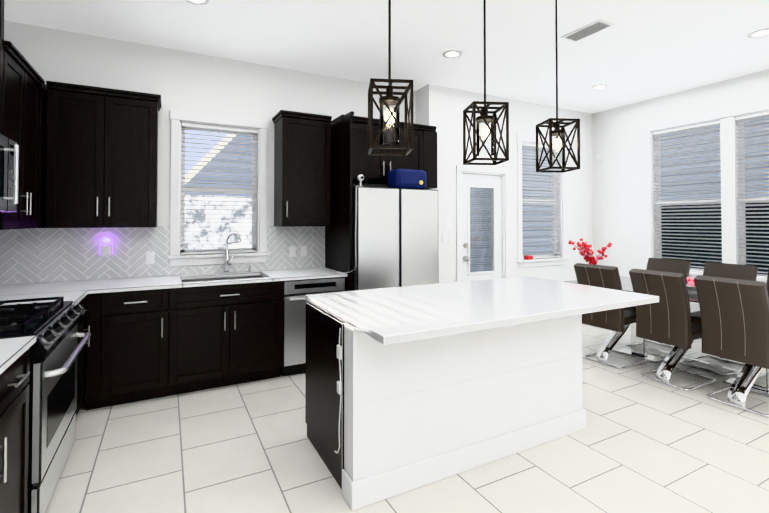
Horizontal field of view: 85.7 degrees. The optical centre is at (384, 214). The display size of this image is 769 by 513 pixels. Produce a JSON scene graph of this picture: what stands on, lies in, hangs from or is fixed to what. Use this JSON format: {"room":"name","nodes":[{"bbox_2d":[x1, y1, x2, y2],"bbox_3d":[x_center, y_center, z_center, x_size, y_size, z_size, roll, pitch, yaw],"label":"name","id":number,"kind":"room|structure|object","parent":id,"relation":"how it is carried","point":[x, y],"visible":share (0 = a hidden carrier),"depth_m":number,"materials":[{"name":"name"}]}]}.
{"room":"kitchen","nodes":[
{"label":"kitchen","id":0,"kind":"room"},
{"bbox_2d":[0,20,419,284],"bbox_3d":[-1.326,-0.033,4.330,4.100,3.050,0.160,0,-1,-28],"label":"wall","id":1,"kind":"structure","parent":0,"point":[185,81],"depth_m":3.97,"materials":[{"name":"white paint"}]},
{"bbox_2d":[0,0,3,133],"bbox_3d":[-2.197,-0.906,2.012,0.385,0.910,0.852,0,-1,-28],"label":"upper cabinet","id":2,"kind":"object","parent":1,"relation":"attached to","point":[1,55],"visible":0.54,"depth_m":2.43,"materials":[{"name":"black wood"}]},
{"bbox_2d":[0,133,18,212],"bbox_3d":[-2.159,-0.229,2.022,0.473,0.434,0.852,0,-1,-28],"label":"microwave","id":3,"kind":"object","parent":2,"relation":"attached to","point":[9,169],"visible":1,"depth_m":2.31,"materials":[{"name":"silver metal"}]},
{"bbox_2d":[0,40,46,229],"bbox_3d":[-2.666,-0.467,2.899,0.385,1.130,1.149,0,-1,-28],"label":"upper cabinet","id":4,"kind":"object","parent":1,"relation":"attached to","point":[24,107],"visible":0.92,"depth_m":2.85,"materials":[{"name":"black wood"}]},
{"bbox_2d":[45,81,160,227],"bbox_3d":[-2.334,-0.457,3.509,0.776,1.130,0.385,0,-1,-28],"label":"upper cabinet","id":5,"kind":"object","parent":1,"relation":"attached to","point":[101,157],"visible":1,"depth_m":3.35,"materials":[{"name":"black wood"}]},
{"bbox_2d":[146,252,154,263],"bbox_3d":[-2.147,0.398,3.800,0.070,0.115,0.007,0,-1,-28],"label":"outlet","id":6,"kind":"object","parent":1,"relation":"attached to","point":[149,255],"depth_m":3.80,"materials":[{"name":"white plastic"}]},
{"bbox_2d":[0,225,324,283],"bbox_3d":[-1.870,0.288,3.956,2.734,0.564,0.007,0,-1,-28],"label":"tile backsplash","id":7,"kind":"structure","parent":1,"relation":"attached to","point":[32,255],"depth_m":3.67,"materials":[{"name":"white tile"}]},
{"bbox_2d":[99,242,113,255],"bbox_3d":[-2.432,0.303,3.624,0.110,0.115,0.046,0,-1,-28],"label":"outlet","id":8,"kind":"object","parent":7,"relation":"attached to","point":[106,249],"visible":0.96,"depth_m":3.62,"materials":[{"name":"white plastic"}]},
{"bbox_2d":[167,110,268,265],"bbox_3d":[-1.641,-0.244,4.148,0.930,1.465,0.195,0,-1,-28],"label":"window","id":9,"kind":"structure","parent":1,"relation":"in","point":[259,235],"depth_m":4.08,"materials":[{"name":"white wood"}]},
{"bbox_2d":[181,122,257,254],"bbox_3d":[-1.635,-0.246,4.137,0.708,1.262,0.056,0,-1,-28],"label":"blinds","id":10,"kind":"object","parent":9,"relation":"attached to","point":[229,130],"visible":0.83,"depth_m":4.12,"materials":[{"name":"white plastic"}]},
{"bbox_2d":[289,246,295,256],"bbox_3d":[-0.978,0.394,4.413,0.070,0.115,0.007,0,-1,-28],"label":"outlet","id":11,"kind":"object","parent":1,"relation":"attached to","point":[292,249],"depth_m":4.41,"materials":[{"name":"white plastic"}]},
{"bbox_2d":[272,110,331,226],"bbox_3d":[-0.856,-0.444,4.283,0.526,1.130,0.385,0,-1,-28],"label":"upper cabinet","id":12,"kind":"object","parent":1,"relation":"attached to","point":[302,169],"visible":1,"depth_m":4.16,"materials":[{"name":"black wood"}]},
{"bbox_2d":[300,246,306,256],"bbox_3d":[-0.872,0.395,4.469,0.070,0.115,0.007,0,-1,-28],"label":"outlet","id":13,"kind":"object","parent":1,"relation":"attached to","point":[303,249],"depth_m":4.47,"materials":[{"name":"white plastic"}]},
{"bbox_2d":[325,111,436,290],"bbox_3d":[0.034,0.245,4.546,1.178,2.500,0.725,0,-1,-28],"label":"upper cabinet","id":14,"kind":"object","parent":1,"relation":"attached to","point":[351,159],"visible":0.62,"depth_m":4.34,"materials":[{"name":"black wood"}]},
{"bbox_2d":[4,0,768,113],"bbox_3d":[1.571,-1.649,1.844,7.200,0.100,7.300,0,-1,-28],"label":"ceiling","id":15,"kind":"structure","parent":0,"point":[641,50],"depth_m":3.70,"materials":[{"name":"white paint"}]},
{"bbox_2d":[185,0,209,5],"bbox_3d":[-1.372,-1.575,3.021,0.186,0.008,0.186,0,-1,-28],"label":"recessed light","id":16,"kind":"object","parent":15,"relation":"in","point":[201,2],"visible":0.98,"depth_m":3.07,"materials":[{"name":"white"}]},
{"bbox_2d":[368,0,412,155],"bbox_3d":[0.026,-0.958,2.152,0.213,1.270,0.213,0,-1,-6],"label":"pendant light","id":17,"kind":"object","parent":15,"relation":"hanging from","point":[388,99],"visible":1,"depth_m":2.13,"materials":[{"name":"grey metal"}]},
{"bbox_2d":[443,50,461,57],"bbox_3d":[0.661,-1.558,4.030,0.186,0.008,0.186,0,-1,-28],"label":"recessed light","id":18,"kind":"object","parent":15,"relation":"in","point":[452,54],"visible":1,"depth_m":4.03,"materials":[{"name":"white"}]},
{"bbox_2d":[463,0,508,164],"bbox_3d":[0.614,-0.951,2.539,0.213,1.270,0.213,0,-1,-6],"label":"pendant light","id":19,"kind":"object","parent":15,"relation":"hanging from","point":[486,119],"visible":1,"depth_m":2.52,"materials":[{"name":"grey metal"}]},
{"bbox_2d":[536,0,579,172],"bbox_3d":[1.219,-0.945,2.935,0.213,1.270,0.213,0,-1,-6],"label":"pendant light","id":20,"kind":"object","parent":15,"relation":"hanging from","point":[557,131],"visible":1,"depth_m":2.91,"materials":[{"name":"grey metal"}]},
{"bbox_2d":[561,19,615,41],"bbox_3d":[1.731,-1.563,3.541,0.200,0.014,0.380,0,-1,-28],"label":"ceiling vent","id":21,"kind":"object","parent":15,"relation":"in","point":[590,29],"visible":0.98,"depth_m":3.52,"materials":[{"name":"white metal"}]},
{"bbox_2d":[591,84,607,89],"bbox_3d":[2.597,-1.542,5.011,0.186,0.008,0.186,0,-1,-28],"label":"recessed light","id":22,"kind":"object","parent":15,"relation":"in","point":[598,86],"visible":0.96,"depth_m":5.00,"materials":[{"name":"white"}]},
{"bbox_2d":[747,28,768,38],"bbox_3d":[3.256,-1.565,3.584,0.186,0.008,0.186,0,-1,-28],"label":"recessed light","id":23,"kind":"object","parent":15,"relation":"in","point":[760,33],"visible":1,"depth_m":3.59,"materials":[{"name":"white"}]},
{"bbox_2d":[45,324,768,512],"bbox_3d":[1.571,1.501,1.792,7.200,0.100,7.300,0,-1,-28],"label":"floor","id":24,"kind":"structure","parent":0,"point":[639,444],"depth_m":2.49,"materials":[{"name":"tile"}]},
{"bbox_2d":[0,336,35,512],"bbox_3d":[-1.177,0.970,0.393,0.719,0.915,2.899,0,-1,-28],"label":"base cabinet","id":25,"kind":"object","parent":24,"relation":"on","point":[14,352],"depth_m":1.67,"materials":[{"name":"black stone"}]},
{"bbox_2d":[0,296,90,512],"bbox_3d":[-2.011,0.976,2.080,0.794,0.959,0.856,0,-1,-28],"label":"range","id":26,"kind":"object","parent":24,"relation":"on","point":[55,347],"visible":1,"depth_m":2.04,"materials":[{"name":"silver metal"}]},
{"bbox_2d":[0,287,95,415],"bbox_3d":[-2.365,1.007,2.662,0.720,0.915,0.496,0,-1,-28],"label":"base cabinet","id":27,"kind":"object","parent":24,"relation":"on","point":[82,296],"depth_m":2.99,"materials":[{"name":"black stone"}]},
{"bbox_2d":[0,267,347,408],"bbox_3d":[-1.730,1.023,3.647,2.761,0.915,0.658,0,-1,-28],"label":"base cabinet","id":28,"kind":"object","parent":24,"relation":"on","point":[151,337],"depth_m":3.38,"materials":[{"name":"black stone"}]},
{"bbox_2d":[223,233,251,273],"bbox_3d":[-1.422,0.376,4.039,0.267,0.391,0.195,0,-1,-28],"label":"faucet","id":29,"kind":"object","parent":28,"relation":"on","point":[227,264],"visible":1,"depth_m":4.02,"materials":[{"name":"silver metal"}]},
{"bbox_2d":[281,277,344,375],"bbox_3d":[-0.773,1.049,4.129,0.602,0.879,0.659,0,-1,-28],"label":"dishwasher","id":30,"kind":"object","parent":24,"relation":"on","point":[295,292],"visible":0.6,"depth_m":3.81,"materials":[{"name":"silver metal"}]},
{"bbox_2d":[353,186,437,290],"bbox_3d":[-0.013,0.617,4.468,0.940,1.755,0.736,0,-1,-28],"label":"fridge","id":31,"kind":"object","parent":24,"relation":"on","point":[396,237],"visible":0.35,"depth_m":4.12,"materials":[{"name":"grey metal"}]},
{"bbox_2d":[337,185,357,272],"bbox_3d":[-0.332,0.145,4.014,0.178,0.850,0.239,0,-1,-28],"label":"power cord","id":32,"kind":"object","parent":31,"relation":"attached to","point":[355,232],"visible":0.96,"depth_m":3.92,"materials":[{"name":"white plastic"}]},
{"bbox_2d":[357,174,363,186],"bbox_3d":[-0.234,-0.333,4.081,0.068,0.127,0.071,0,-1,-28],"label":"camera","id":33,"kind":"object","parent":31,"relation":"on","point":[360,177],"visible":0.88,"depth_m":4.06,"materials":[{"name":"white plastic"}]},
{"bbox_2d":[388,169,425,188],"bbox_3d":[0.239,-0.365,4.333,0.370,0.200,0.247,0,-1,-28],"label":"bag","id":34,"kind":"object","parent":31,"relation":"on","point":[407,178],"visible":0.9,"depth_m":4.23,"materials":[{"name":"blue fabric"}]},
{"bbox_2d":[305,276,658,510],"bbox_3d":[0.624,1.001,2.754,2.053,0.930,1.168,0,-1,-28],"label":"kitchen island","id":35,"kind":"object","parent":24,"relation":"on","point":[440,381],"visible":1,"depth_m":2.37,"materials":[{"name":"white"}]},
{"bbox_2d":[334,328,341,453],"bbox_3d":[-0.247,0.933,2.190,0.016,0.673,0.086,0,-1,-28],"label":"cord","id":36,"kind":"object","parent":35,"relation":"attached to","point":[339,357],"visible":0.96,"depth_m":2.17,"materials":[{"name":"white plastic"}]},
{"bbox_2d":[573,263,647,368],"bbox_3d":[2.321,0.997,4.246,0.639,0.988,0.457,0,-1,-28],"label":"chair","id":37,"kind":"object","parent":24,"relation":"on","point":[618,321],"visible":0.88,"depth_m":4.12,"materials":[{"name":"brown leather"}]},
{"bbox_2d":[623,258,690,356],"bbox_3d":[3.040,1.003,4.649,0.628,0.988,0.430,0,-1,-28],"label":"chair","id":38,"kind":"object","parent":24,"relation":"on","point":[670,265],"visible":0.31,"depth_m":4.70,"materials":[{"name":"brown leather"}]},
{"bbox_2d":[564,276,768,393],"bbox_3d":[2.932,1.111,3.963,1.000,0.750,2.070,0,-1,-28],"label":"dining table","id":39,"kind":"object","parent":24,"relation":"on","point":[640,347],"visible":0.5,"depth_m":4.18,"materials":[{"name":"clear glass"}]},
{"bbox_2d":[568,238,611,264],"bbox_3d":[2.330,0.511,4.711,0.460,0.473,0.481,0,-1,-28],"label":"flowers","id":40,"kind":"object","parent":39,"relation":"on","point":[586,251],"visible":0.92,"depth_m":4.63,"materials":[{"name":"red plant"}]},
{"bbox_2d":[686,277,696,292],"bbox_3d":[2.948,0.666,3.940,0.217,0.137,0.220,0,-1,-28],"label":"centerpiece","id":41,"kind":"object","parent":39,"relation":"on","point":[691,286],"visible":0.46,"depth_m":3.90,"materials":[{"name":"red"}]},
{"bbox_2d":[629,269,716,390],"bbox_3d":[2.592,0.988,3.725,0.628,0.988,0.430,0,-1,-28],"label":"chair","id":42,"kind":"object","parent":24,"relation":"on","point":[666,319],"visible":0.9,"depth_m":3.60,"materials":[{"name":"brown leather"}]},
{"bbox_2d":[680,262,757,375],"bbox_3d":[3.314,0.995,4.126,0.628,0.988,0.430,0,-1,-28],"label":"chair","id":43,"kind":"object","parent":24,"relation":"on","point":[734,271],"visible":0.31,"depth_m":4.17,"materials":[{"name":"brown leather"}]},
{"bbox_2d":[694,275,768,417],"bbox_3d":[2.838,0.981,3.256,0.628,0.988,0.430,0,-1,-28],"label":"chair","id":44,"kind":"object","parent":24,"relation":"on","point":[734,319],"visible":1,"depth_m":3.15,"materials":[{"name":"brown leather"}]},
{"bbox_2d":[766,269,768,293],"bbox_3d":[3.560,0.987,3.657,0.628,0.988,0.430,0,-1,-28],"label":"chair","id":45,"kind":"object","parent":24,"relation":"on","point":[767,284],"depth_m":3.93,"materials":[{"name":"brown leather"}]},
{"bbox_2d":[420,84,591,282],"bbox_3d":[1.795,-0.012,5.644,2.950,3.050,0.170,0,-1,-28],"label":"wall","id":46,"kind":"structure","parent":0,"point":[442,107],"depth_m":5.49,"materials":[{"name":"white paint"}]},
{"bbox_2d":[442,233,446,242],"bbox_3d":[0.725,0.282,4.977,0.070,0.115,0.009,0,-1,-28],"label":"outlet","id":47,"kind":"object","parent":46,"relation":"attached to","point":[444,235],"depth_m":4.97,"materials":[{"name":"white plastic"}]},
{"bbox_2d":[456,165,509,281],"bbox_3d":[1.232,0.453,5.301,0.860,2.110,0.200,0,-1,-28],"label":"door","id":48,"kind":"structure","parent":46,"relation":"attached to","point":[487,179],"depth_m":5.32,"materials":[{"name":"white painted wood"}]},
{"bbox_2d":[516,134,568,267],"bbox_3d":[2.167,-0.179,5.805,0.985,1.780,0.195,0,-1,-28],"label":"window","id":49,"kind":"structure","parent":46,"relation":"in","point":[522,262],"depth_m":5.83,"materials":[{"name":"white"}]},
{"bbox_2d":[524,256,532,259],"bbox_3d":[1.948,0.583,5.613,0.100,0.049,0.070,0,-1,-28],"label":"box","id":50,"kind":"object","parent":49,"relation":"on","point":[528,257],"visible":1,"depth_m":5.58,"materials":[{"name":"red"}]},
{"bbox_2d":[522,143,559,258],"bbox_3d":[2.173,-0.182,5.794,0.763,1.577,0.056,0,-1,-28],"label":"window blind","id":51,"kind":"object","parent":49,"relation":"attached to","point":[529,146],"visible":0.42,"depth_m":5.79,"materials":[{"name":"white plastic"}]},
{"bbox_2d":[592,69,768,311],"bbox_3d":[4.721,-0.048,3.402,0.150,3.050,6.820,0,-1,-28],"label":"wall","id":52,"kind":"structure","parent":0,"point":[605,196],"depth_m":5.68,"materials":[{"name":"white paint"}]},
{"bbox_2d":[644,101,768,282],"bbox_3d":[3.983,-0.201,4.764,0.195,2.000,1.865,0,-1,-28],"label":"window","id":53,"kind":"structure","parent":52,"relation":"in","point":[650,202],"depth_m":5.05,"materials":[{"name":"white wood"}]},
{"bbox_2d":[653,120,721,272],"bbox_3d":[3.758,-0.197,5.166,0.056,1.797,0.763,0,-1,-28],"label":"window blind","id":54,"kind":"object","parent":53,"relation":"attached to","point":[712,124],"visible":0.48,"depth_m":5.14,"materials":[{"name":"white plastic"}]},
{"bbox_2d":[735,111,768,278],"bbox_3d":[4.182,-0.210,4.358,0.056,1.797,0.778,0,-1,-28],"label":"window blind","id":55,"kind":"object","parent":53,"relation":"attached to","point":[760,116],"visible":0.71,"depth_m":4.57,"materials":[{"name":"white plastic"}]},
{"label":"outside","id":56,"kind":"structure","parent":0,"visible":0},
{"bbox_2d":[184,130,251,249],"bbox_3d":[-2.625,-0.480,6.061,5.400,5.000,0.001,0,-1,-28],"label":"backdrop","id":57,"kind":"structure","parent":56,"point":[239,228],"depth_m":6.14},
{"bbox_2d":[470,148,551,271],"bbox_3d":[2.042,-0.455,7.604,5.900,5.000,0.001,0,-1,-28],"label":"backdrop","id":58,"kind":"structure","parent":56,"point":[522,218],"depth_m":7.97,"materials":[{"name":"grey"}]},
{"bbox_2d":[660,118,768,274],"bbox_3d":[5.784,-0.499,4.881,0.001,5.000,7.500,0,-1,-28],"label":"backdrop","id":59,"kind":"structure","parent":56,"point":[720,248],"depth_m":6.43,"materials":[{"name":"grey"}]}
]}

